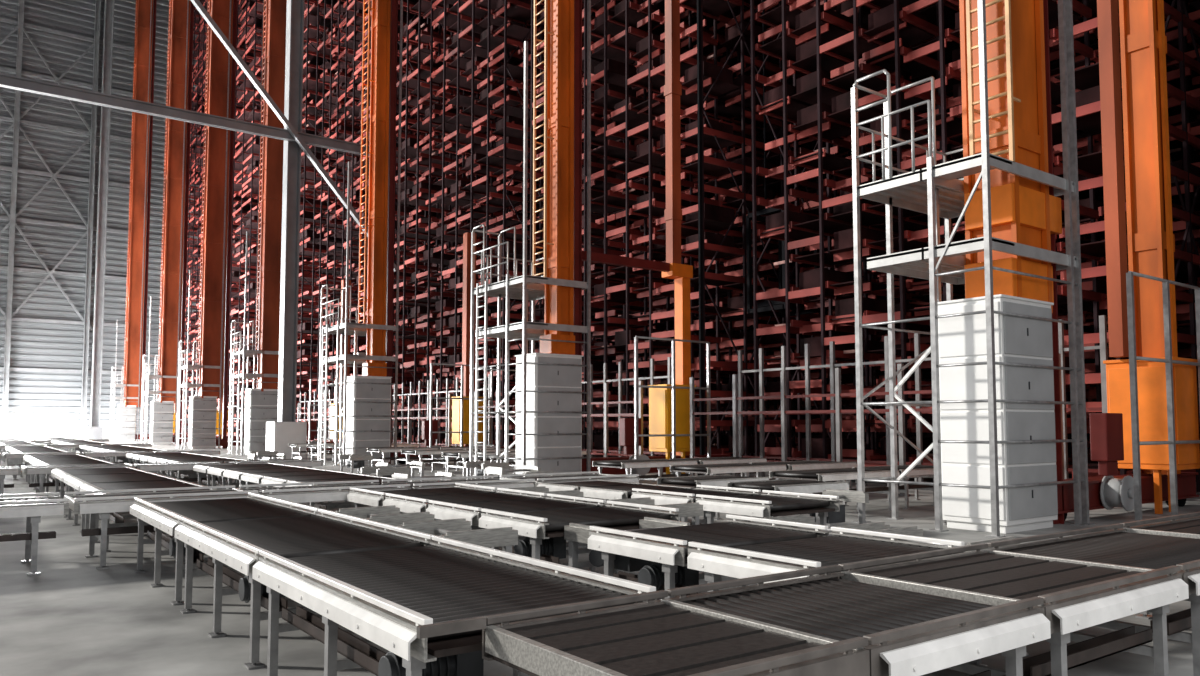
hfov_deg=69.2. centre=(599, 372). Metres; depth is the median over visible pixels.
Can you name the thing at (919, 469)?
conveyor
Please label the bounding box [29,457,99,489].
conveyor
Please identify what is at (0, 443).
conveyor
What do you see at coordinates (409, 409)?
fence
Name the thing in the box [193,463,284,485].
conveyor
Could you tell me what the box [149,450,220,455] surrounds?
conveyor
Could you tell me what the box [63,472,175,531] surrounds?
conveyor
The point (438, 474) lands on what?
conveyor
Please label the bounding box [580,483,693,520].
conveyor
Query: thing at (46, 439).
conveyor
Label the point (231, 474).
conveyor
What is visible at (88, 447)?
conveyor
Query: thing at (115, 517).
cable tray
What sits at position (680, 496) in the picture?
conveyor
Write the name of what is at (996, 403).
crane
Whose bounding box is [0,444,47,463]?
conveyor
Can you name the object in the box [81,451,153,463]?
conveyor
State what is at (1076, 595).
conveyor
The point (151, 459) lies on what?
conveyor
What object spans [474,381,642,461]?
fence
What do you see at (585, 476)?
conveyor
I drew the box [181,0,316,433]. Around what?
storage rack
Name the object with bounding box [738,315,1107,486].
fence
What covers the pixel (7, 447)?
conveyor
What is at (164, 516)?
conveyor
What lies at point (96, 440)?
conveyor
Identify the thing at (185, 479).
cable tray
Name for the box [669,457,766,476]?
conveyor
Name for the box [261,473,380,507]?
conveyor
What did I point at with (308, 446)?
conveyor
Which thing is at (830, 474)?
conveyor
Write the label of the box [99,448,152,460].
conveyor
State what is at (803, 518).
conveyor
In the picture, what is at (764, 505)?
conveyor
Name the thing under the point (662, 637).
conveyor
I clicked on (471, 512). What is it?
conveyor
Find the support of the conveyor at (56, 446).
on the floor
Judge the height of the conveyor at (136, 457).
0.750 m
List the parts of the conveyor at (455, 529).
leg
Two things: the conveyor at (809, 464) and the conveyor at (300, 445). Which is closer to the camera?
the conveyor at (809, 464)
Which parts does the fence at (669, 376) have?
post, post, post, rail, post, rail, rail, post, post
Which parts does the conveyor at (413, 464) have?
leg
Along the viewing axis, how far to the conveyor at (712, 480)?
13.90 m
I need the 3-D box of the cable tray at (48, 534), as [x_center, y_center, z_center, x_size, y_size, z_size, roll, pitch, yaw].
[-6.703,1.751,9.070,1.750,0.070,0.100,3,-4,-36]
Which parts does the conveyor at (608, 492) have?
panel, rail, rail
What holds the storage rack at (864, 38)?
on the floor
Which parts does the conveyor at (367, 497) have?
leg, panel, guide rail, rail, rail, guide rail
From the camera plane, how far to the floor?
7.36 m
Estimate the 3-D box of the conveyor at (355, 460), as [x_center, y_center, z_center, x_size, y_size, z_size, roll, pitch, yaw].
[-7.046,2.735,25.085,0.680,0.745,0.960,3,-4,-36]
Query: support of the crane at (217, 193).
on the floor
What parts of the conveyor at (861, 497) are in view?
leg, drive motor, leg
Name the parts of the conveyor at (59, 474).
leg, panel, rail, leg, leg, rail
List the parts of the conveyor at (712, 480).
bed plate, rail, leg, rail, panel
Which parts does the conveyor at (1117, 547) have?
guide rail, rail, rail, guide rail, leg, panel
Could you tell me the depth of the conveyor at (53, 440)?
48.39 m
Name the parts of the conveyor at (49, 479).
leg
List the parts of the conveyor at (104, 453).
rail, rail, panel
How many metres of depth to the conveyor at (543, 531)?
8.03 m
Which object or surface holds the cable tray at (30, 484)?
on the conveyor at (39, 471)
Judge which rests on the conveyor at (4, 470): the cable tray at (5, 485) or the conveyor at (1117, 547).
the cable tray at (5, 485)
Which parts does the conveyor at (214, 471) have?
leg, panel, rail, leg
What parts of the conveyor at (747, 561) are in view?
leg, panel, rail, guide rail, rail, guide rail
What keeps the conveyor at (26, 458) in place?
on the floor
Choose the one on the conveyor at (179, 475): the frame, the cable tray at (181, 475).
the cable tray at (181, 475)
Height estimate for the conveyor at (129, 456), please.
0.750 m
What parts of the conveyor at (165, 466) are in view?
rail, panel, rail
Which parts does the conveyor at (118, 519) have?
leg, panel, rail, leg, leg, rail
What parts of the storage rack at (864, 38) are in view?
pallet rail, pallet rail, pallet rail, pallet rail, pallet rail, pallet rail, pallet rail, pallet rail, pallet rail, pallet rail, pallet rail, pallet rail, pallet rail, pallet rail, pallet rail, pallet rail, pallet rail, pallet rail, pallet rail, pallet rail, pallet rail, pallet rail, pallet rail, pallet rail, pallet rail, pallet rail, pallet rail, pallet rail, pallet rail, pallet rail, pallet rail, pallet rail, pallet rail, pallet rail, pallet rail, pallet rail, pallet rail, pallet rail, pallet rail, pallet rail, pallet rail, pallet rail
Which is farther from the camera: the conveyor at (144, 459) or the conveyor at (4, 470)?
the conveyor at (144, 459)
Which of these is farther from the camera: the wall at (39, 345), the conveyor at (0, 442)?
the wall at (39, 345)
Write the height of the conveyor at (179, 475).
0.750 m
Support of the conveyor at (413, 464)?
on the floor
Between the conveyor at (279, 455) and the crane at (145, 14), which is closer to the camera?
the conveyor at (279, 455)
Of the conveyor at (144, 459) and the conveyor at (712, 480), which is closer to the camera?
the conveyor at (712, 480)
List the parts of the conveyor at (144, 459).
panel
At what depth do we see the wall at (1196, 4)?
69.34 m
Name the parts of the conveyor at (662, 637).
stop rail, bed plate, rail, guide rail, guide rail, rail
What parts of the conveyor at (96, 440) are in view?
panel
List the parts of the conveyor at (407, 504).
panel, rail, guide rail, rail, guide rail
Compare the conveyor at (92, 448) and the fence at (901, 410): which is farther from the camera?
the conveyor at (92, 448)
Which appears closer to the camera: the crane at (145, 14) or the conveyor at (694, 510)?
the conveyor at (694, 510)
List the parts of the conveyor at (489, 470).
drive motor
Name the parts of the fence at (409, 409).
post, post, rail, rail, post, post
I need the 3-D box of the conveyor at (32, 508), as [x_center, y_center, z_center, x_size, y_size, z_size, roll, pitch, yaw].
[-6.940,1.768,9.393,1.950,0.795,1.262,3,-4,-36]
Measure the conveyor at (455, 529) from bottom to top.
0.745 m
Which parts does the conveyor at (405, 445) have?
panel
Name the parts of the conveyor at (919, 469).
rail, leg, leg, rail, panel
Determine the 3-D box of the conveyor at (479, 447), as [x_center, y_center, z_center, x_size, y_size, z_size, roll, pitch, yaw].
[-5.366,3.244,33.611,2.300,0.750,1.262,3,-4,-36]
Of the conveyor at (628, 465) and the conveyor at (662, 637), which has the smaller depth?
the conveyor at (662, 637)
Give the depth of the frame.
41.83 m
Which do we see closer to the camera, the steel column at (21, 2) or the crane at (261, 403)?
the crane at (261, 403)
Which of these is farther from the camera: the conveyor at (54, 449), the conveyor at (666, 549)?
the conveyor at (54, 449)
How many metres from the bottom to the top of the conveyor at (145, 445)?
0.750 m
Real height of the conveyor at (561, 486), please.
0.750 m
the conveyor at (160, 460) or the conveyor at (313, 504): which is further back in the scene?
the conveyor at (160, 460)
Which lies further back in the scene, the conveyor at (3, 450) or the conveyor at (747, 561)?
the conveyor at (3, 450)
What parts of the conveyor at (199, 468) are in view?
leg, panel, leg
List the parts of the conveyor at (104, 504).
leg, leg, rail, guide rail, rail, guide rail, panel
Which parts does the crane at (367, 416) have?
post, post, post, guard rail, post, door, door, door, door, post, tie rail, tie rail, tie rail, tie rail, tie rail, tie rail, door, door, door, door, post, post, guard rail, post, post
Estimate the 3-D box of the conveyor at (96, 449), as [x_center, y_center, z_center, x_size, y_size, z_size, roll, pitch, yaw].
[-17.806,3.172,32.409,1.662,0.750,1.250,3,-4,-36]
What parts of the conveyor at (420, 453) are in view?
rail, rail, panel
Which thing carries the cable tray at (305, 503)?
on the conveyor at (313, 504)
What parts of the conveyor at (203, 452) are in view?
rail, panel, rail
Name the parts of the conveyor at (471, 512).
panel, guide rail, rail, leg, rail, guide rail, leg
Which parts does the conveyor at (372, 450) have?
rail, rail, panel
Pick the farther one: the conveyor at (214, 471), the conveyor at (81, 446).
the conveyor at (81, 446)
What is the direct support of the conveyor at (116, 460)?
on the floor
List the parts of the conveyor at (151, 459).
panel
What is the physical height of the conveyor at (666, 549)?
0.795 m
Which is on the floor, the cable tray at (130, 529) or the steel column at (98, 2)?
the steel column at (98, 2)
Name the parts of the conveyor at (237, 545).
leg, panel, leg, rail, guide rail, leg, drive motor, rail, guide rail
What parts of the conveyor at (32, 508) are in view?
leg, rail, guide rail, panel, leg, rail, guide rail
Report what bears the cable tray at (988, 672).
on the conveyor at (908, 633)
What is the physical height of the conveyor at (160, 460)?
0.750 m
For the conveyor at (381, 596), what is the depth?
4.61 m
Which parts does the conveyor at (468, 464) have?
leg, drive motor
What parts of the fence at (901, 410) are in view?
post, post, post, rail, rail, rail, post, post, post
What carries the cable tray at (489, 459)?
on the conveyor at (490, 449)
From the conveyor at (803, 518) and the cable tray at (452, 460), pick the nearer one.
the conveyor at (803, 518)
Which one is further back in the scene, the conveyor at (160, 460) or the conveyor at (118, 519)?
the conveyor at (160, 460)
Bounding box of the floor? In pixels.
[0,438,1199,675]
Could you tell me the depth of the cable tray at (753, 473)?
21.73 m
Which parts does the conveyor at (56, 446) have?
rail, panel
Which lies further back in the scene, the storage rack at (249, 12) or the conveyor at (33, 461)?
the storage rack at (249, 12)
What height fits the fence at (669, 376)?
3.900 m
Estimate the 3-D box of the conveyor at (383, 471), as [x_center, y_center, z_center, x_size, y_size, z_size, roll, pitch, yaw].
[-4.392,2.295,17.747,0.680,0.745,0.960,3,-4,-36]
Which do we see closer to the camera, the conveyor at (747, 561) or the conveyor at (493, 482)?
the conveyor at (747, 561)
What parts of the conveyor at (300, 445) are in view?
panel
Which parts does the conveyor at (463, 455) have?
leg, leg, rail, rail, panel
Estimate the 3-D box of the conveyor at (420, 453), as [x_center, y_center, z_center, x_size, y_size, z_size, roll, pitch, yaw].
[-5.472,3.009,29.699,2.300,0.750,1.262,3,-4,-36]
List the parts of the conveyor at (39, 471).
leg, leg, rail, rail, panel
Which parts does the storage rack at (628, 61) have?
pallet rail, pallet rail, pallet rail, pallet rail, pallet rail, pallet rail, pallet rail, pallet rail, pallet rail, pallet rail, pallet rail, pallet rail, pallet rail, pallet rail, pallet rail, pallet rail, pallet rail, pallet rail, pallet rail, pallet rail, pallet rail, pallet rail, pallet rail, pallet rail, pallet rail, pallet rail, pallet rail, pallet rail, pallet rail, pallet rail, pallet rail, pallet rail, pallet rail, pallet rail, pallet rail, pallet rail, pallet rail, pallet rail, pallet rail, pallet rail, pallet rail, pallet rail, pallet rail, pallet rail, pallet rail, pallet rail, pallet rail, pallet rail, pallet rail, pallet rail, pallet rail, pallet rail, pallet rail, pallet rail, pallet rail, pallet rail, pallet rail, pallet rail, pallet rail, pallet rail, pallet rail, pallet rail, pallet rail, pallet rail, pallet rail, pallet rail, pallet rail, pallet rail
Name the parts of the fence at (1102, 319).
post, post, post, post, post, post, post, rail, rail, rail, post, post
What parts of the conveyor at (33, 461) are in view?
panel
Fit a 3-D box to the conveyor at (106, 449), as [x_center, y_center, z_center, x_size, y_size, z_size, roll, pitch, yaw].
[-16.258,3.045,30.298,1.662,0.750,1.250,3,-4,-36]
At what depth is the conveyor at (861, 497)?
11.21 m
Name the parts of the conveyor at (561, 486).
panel, rail, rail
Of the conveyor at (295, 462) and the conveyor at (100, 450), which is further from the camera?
the conveyor at (100, 450)
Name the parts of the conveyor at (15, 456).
leg, panel, rail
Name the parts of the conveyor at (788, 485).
bed plate, rail, rail, panel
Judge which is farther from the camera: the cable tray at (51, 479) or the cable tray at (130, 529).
the cable tray at (51, 479)
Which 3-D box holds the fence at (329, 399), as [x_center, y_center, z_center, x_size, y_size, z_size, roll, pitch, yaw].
[-17.618,3.050,56.669,0.200,3.900,12.340,3,-4,-36]
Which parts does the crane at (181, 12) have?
post, post, post, post, tie rail, door, door, door, door, post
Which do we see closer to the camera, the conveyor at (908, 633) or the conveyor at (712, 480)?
the conveyor at (908, 633)
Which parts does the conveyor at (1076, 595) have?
rail, guide rail, leg, leg, guide rail, rail, panel, leg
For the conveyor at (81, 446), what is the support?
on the floor
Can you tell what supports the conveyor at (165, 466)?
on the floor
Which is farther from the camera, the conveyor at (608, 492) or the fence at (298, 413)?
the fence at (298, 413)
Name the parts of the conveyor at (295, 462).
rail, rail, panel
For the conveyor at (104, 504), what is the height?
0.795 m
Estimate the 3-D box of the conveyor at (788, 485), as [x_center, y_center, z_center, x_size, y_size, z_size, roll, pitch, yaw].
[2.828,2.005,12.971,1.600,0.750,1.011,3,-4,-36]
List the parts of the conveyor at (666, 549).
leg, panel, guide rail, rail, drive motor, leg, rail, guide rail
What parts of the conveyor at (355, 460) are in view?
leg, leg, drive motor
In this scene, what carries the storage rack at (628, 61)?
on the floor
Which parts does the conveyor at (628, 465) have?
bed plate, rail, rail, leg, panel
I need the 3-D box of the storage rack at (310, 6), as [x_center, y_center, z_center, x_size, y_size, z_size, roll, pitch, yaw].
[-19.073,-23.021,75.471,16.677,58.200,12.690,3,-4,-36]
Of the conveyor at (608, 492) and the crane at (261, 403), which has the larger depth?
the crane at (261, 403)
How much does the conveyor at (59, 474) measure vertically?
0.750 m
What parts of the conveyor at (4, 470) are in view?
leg, panel, rail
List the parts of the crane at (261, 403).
post, post, post, guard rail, post, door, door, door, door, tie rail, post, tie rail, tie rail, tie rail, door, door, door, door, post, guard rail, post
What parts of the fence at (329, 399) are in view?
post, post, post, post, post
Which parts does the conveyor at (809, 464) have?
rail, rail, panel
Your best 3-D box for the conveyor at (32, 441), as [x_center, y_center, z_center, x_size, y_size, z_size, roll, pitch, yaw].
[-31.323,4.192,49.407,1.950,0.750,1.262,3,-4,-36]
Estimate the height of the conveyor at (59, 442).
0.750 m
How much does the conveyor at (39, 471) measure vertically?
0.758 m
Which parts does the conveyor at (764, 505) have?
leg, panel, guide rail, rail, rail, guide rail, bed plate, leg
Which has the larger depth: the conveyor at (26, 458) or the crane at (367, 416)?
the crane at (367, 416)
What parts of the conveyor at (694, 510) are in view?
leg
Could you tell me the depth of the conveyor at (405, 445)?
39.08 m
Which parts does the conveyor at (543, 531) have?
panel, guide rail, rail, leg, drive motor, bed plate, rail, guide rail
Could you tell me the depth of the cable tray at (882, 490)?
16.29 m
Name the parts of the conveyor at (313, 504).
rail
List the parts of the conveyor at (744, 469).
bed plate, rail, rail, panel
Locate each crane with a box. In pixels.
[109,0,187,440]
[140,0,243,444]
[176,0,256,448]
[228,0,350,454]
[318,0,514,465]
[469,0,730,478]
[851,0,1199,537]
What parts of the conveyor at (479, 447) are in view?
panel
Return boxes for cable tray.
[0,531,55,541]
[4,484,13,487]
[29,482,65,486]
[45,475,55,482]
[81,525,154,536]
[110,512,123,522]
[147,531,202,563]
[175,473,187,477]
[176,477,227,481]
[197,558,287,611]
[202,480,218,485]
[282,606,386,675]
[297,450,338,452]
[299,502,326,509]
[379,456,431,459]
[415,459,468,461]
[480,458,513,460]
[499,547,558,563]
[638,473,688,478]
[697,472,755,475]
[813,486,888,493]
[898,484,932,489]
[970,670,1005,675]
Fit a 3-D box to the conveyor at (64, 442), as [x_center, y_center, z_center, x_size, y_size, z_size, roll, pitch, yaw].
[-25.484,3.800,42.880,1.662,0.750,1.250,3,-4,-36]
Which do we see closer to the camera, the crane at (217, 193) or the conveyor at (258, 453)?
the conveyor at (258, 453)
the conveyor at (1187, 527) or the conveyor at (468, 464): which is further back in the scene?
the conveyor at (468, 464)
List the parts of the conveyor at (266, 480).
panel, rail, rail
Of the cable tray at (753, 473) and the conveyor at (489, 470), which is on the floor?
the conveyor at (489, 470)
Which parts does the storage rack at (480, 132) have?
pallet rail, pallet rail, pallet rail, pallet rail, pallet rail, pallet rail, pallet rail, pallet rail, pallet rail, pallet rail, pallet rail, pallet rail, pallet rail, pallet rail, pallet rail, pallet rail, pallet rail, pallet rail, pallet rail, pallet rail, pallet rail, pallet rail, pallet rail, pallet rail, pallet rail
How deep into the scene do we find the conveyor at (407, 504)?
10.15 m
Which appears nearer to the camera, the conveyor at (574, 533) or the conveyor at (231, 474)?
the conveyor at (574, 533)
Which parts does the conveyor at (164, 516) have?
leg, panel, leg, rail, guide rail, leg, drive motor, rail, guide rail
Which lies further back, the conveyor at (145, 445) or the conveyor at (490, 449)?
the conveyor at (145, 445)
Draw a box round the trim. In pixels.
[0,17,133,373]
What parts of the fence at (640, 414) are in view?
post, post, rail, rail, post, rail, post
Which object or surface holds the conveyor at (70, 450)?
on the floor
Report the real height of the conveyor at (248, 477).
0.750 m
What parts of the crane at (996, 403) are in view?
post, post, guard rail, post, post, post, door, tie rail, door, tie rail, door, tie rail, door, post, tie rail, tie rail, tie rail, door, door, door, door, post, post, post, guard rail, post, post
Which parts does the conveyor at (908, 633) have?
guide rail, rail, guide rail, rail, panel, leg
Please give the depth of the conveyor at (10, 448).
31.94 m
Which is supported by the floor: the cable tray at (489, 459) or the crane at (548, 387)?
the crane at (548, 387)
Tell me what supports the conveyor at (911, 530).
on the floor
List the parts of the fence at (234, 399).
post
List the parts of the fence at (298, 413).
post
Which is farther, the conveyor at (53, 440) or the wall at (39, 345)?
the wall at (39, 345)
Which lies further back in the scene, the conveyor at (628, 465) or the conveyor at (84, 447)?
the conveyor at (84, 447)
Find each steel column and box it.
[1,0,24,437]
[80,0,100,437]
[87,0,114,438]
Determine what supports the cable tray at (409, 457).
on the conveyor at (372, 450)
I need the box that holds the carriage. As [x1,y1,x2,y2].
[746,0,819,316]
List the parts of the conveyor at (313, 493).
guide rail, rail, rail, panel, guide rail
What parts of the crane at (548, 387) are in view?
post, post, post, guard rail, post, door, door, door, door, post, tie rail, tie rail, tie rail, post, tie rail, tie rail, tie rail, door, door, door, door, post, post, guard rail, post, cable chain, post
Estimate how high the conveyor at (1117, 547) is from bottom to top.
0.795 m
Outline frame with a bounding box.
[0,0,396,458]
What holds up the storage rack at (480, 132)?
on the floor
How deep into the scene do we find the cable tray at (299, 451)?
39.23 m
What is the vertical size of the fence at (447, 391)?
3.900 m
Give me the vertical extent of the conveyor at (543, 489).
0.745 m
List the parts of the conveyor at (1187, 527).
leg, rail, guide rail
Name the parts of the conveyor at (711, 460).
rail, rail, panel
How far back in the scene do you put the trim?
106.97 m
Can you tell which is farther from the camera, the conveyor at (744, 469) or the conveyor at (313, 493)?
the conveyor at (744, 469)
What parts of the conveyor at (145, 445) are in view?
panel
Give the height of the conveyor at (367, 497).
0.795 m
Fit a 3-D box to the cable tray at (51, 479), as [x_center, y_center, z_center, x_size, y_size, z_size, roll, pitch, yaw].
[-12.408,2.386,19.648,0.100,0.070,2.300,3,-4,-36]
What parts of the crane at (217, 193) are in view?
post, post, post, guard rail, door, door, door, post, post, tie rail, tie rail, tie rail, tie rail, tie rail, door, door, door, door, post, post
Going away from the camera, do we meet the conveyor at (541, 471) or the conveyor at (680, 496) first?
the conveyor at (680, 496)
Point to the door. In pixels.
(19, 425)
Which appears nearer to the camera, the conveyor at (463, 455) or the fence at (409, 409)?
the conveyor at (463, 455)
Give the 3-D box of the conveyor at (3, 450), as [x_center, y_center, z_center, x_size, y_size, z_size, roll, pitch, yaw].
[-25.727,3.544,38.614,1.412,0.750,2.500,3,-4,-36]
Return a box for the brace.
[0,26,93,322]
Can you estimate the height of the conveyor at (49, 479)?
0.750 m
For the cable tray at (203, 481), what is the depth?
18.41 m
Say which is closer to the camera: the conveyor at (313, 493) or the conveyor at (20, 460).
the conveyor at (313, 493)
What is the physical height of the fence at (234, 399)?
3.900 m
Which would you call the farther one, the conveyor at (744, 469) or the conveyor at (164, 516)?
the conveyor at (744, 469)
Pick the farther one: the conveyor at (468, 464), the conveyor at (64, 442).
the conveyor at (64, 442)
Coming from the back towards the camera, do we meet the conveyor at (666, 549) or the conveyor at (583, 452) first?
the conveyor at (583, 452)
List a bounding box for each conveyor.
[0,442,31,442]
[0,443,35,459]
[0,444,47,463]
[0,466,20,497]
[0,492,68,574]
[1,444,39,461]
[3,452,80,479]
[5,446,47,464]
[8,447,53,464]
[11,448,59,461]
[15,450,67,476]
[21,463,134,496]
[23,454,87,483]
[28,440,59,442]
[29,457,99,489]
[36,460,115,496]
[46,439,71,444]
[47,444,100,448]
[51,440,85,443]
[51,467,147,517]
[58,441,95,449]
[63,442,101,450]
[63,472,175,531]
[64,485,258,569]
[69,443,105,451]
[80,445,125,451]
[80,479,214,551]
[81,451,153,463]
[83,445,128,451]
[87,446,136,456]
[88,439,109,441]
[91,447,140,458]
[95,447,144,459]
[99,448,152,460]
[101,443,151,447]
[105,449,160,461]
[111,450,166,461]
[126,452,189,462]
[129,461,233,482]
[130,492,319,604]
[133,453,199,462]
[140,454,209,471]
[148,456,220,474]
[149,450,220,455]
[157,457,234,476]
[168,459,248,484]
[174,509,434,669]
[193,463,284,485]
[207,465,303,488]
[223,467,325,502]
[224,459,322,481]
[239,480,410,515]
[241,470,350,510]
[248,453,285,460]
[250,451,278,459]
[252,536,656,675]
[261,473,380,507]
[262,456,303,459]
[285,477,410,512]
[288,443,342,459]
[307,444,342,461]
[334,505,434,538]
[339,454,372,474]
[347,483,497,523]
[360,466,409,477]
[367,447,437,468]
[376,461,424,480]
[381,475,534,512]
[383,488,546,546]
[391,443,419,460]
[392,471,455,479]
[397,518,517,559]
[401,449,474,473]
[417,590,869,675]
[426,493,606,572]
[427,446,494,467]
[442,451,514,475]
[464,461,508,478]
[465,448,515,469]
[479,500,679,573]
[485,465,540,479]
[500,471,638,502]
[504,486,583,547]
[509,451,586,473]
[523,471,581,476]
[537,480,642,503]
[564,517,689,592]
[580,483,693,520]
[588,514,828,598]
[592,459,696,480]
[604,497,702,571]
[631,485,760,524]
[657,474,768,521]
[666,565,1050,675]
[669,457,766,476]
[670,463,785,488]
[687,527,964,591]
[696,490,839,525]
[727,478,848,526]
[750,460,856,488]
[759,514,889,535]
[769,468,898,513]
[780,489,868,535]
[838,543,1188,675]
[852,464,933,508]
[864,526,1019,551]
[986,523,1199,675]
[1120,512,1199,618]
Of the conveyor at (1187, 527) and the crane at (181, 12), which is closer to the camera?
the conveyor at (1187, 527)
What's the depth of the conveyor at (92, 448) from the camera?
33.36 m
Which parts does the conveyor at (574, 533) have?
leg, drive motor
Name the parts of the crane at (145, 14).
post, post, post, door, door, door, door, post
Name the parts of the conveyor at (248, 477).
panel, rail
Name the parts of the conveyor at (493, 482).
rail, guide rail, rail, guide rail, panel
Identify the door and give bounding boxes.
[0,413,72,437]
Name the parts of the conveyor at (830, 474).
bed plate, rail, leg, rail, panel, leg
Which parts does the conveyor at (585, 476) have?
rail, guide rail, rail, guide rail, panel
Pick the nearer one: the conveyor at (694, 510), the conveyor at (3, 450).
the conveyor at (694, 510)
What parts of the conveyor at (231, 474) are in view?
leg, panel, rail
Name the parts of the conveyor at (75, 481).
leg, panel, leg, rail, leg, rail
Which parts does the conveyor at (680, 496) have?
panel, guide rail, rail, leg, rail, guide rail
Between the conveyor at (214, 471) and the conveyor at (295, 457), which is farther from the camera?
the conveyor at (295, 457)
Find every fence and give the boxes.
[216,399,237,435]
[296,401,331,450]
[300,389,338,440]
[391,393,450,459]
[392,374,490,459]
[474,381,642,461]
[515,357,688,473]
[690,353,1064,495]
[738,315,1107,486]
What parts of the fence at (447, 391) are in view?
post, post, post, post, rail, post, post, rail, post, post, post, post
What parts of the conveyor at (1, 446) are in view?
rail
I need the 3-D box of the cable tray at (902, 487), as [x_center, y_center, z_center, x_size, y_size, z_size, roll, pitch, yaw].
[6.564,2.248,17.341,2.100,0.070,0.100,3,-4,-36]
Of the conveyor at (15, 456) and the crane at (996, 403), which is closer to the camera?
the crane at (996, 403)
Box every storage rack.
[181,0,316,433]
[217,0,417,434]
[254,0,445,430]
[310,0,582,447]
[392,0,753,458]
[529,0,931,460]
[750,0,1199,491]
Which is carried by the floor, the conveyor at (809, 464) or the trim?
the conveyor at (809, 464)
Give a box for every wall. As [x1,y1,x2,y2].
[0,0,433,437]
[442,0,1199,438]
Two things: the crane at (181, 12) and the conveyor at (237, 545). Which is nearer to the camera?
the conveyor at (237, 545)
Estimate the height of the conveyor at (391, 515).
0.745 m
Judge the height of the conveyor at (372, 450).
0.750 m
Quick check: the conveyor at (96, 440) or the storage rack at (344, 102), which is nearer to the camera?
the conveyor at (96, 440)
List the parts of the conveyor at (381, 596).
leg, leg, panel, guide rail, rail, leg, drive motor, bed plate, leg, rail, guide rail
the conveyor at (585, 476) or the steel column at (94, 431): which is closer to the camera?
the conveyor at (585, 476)

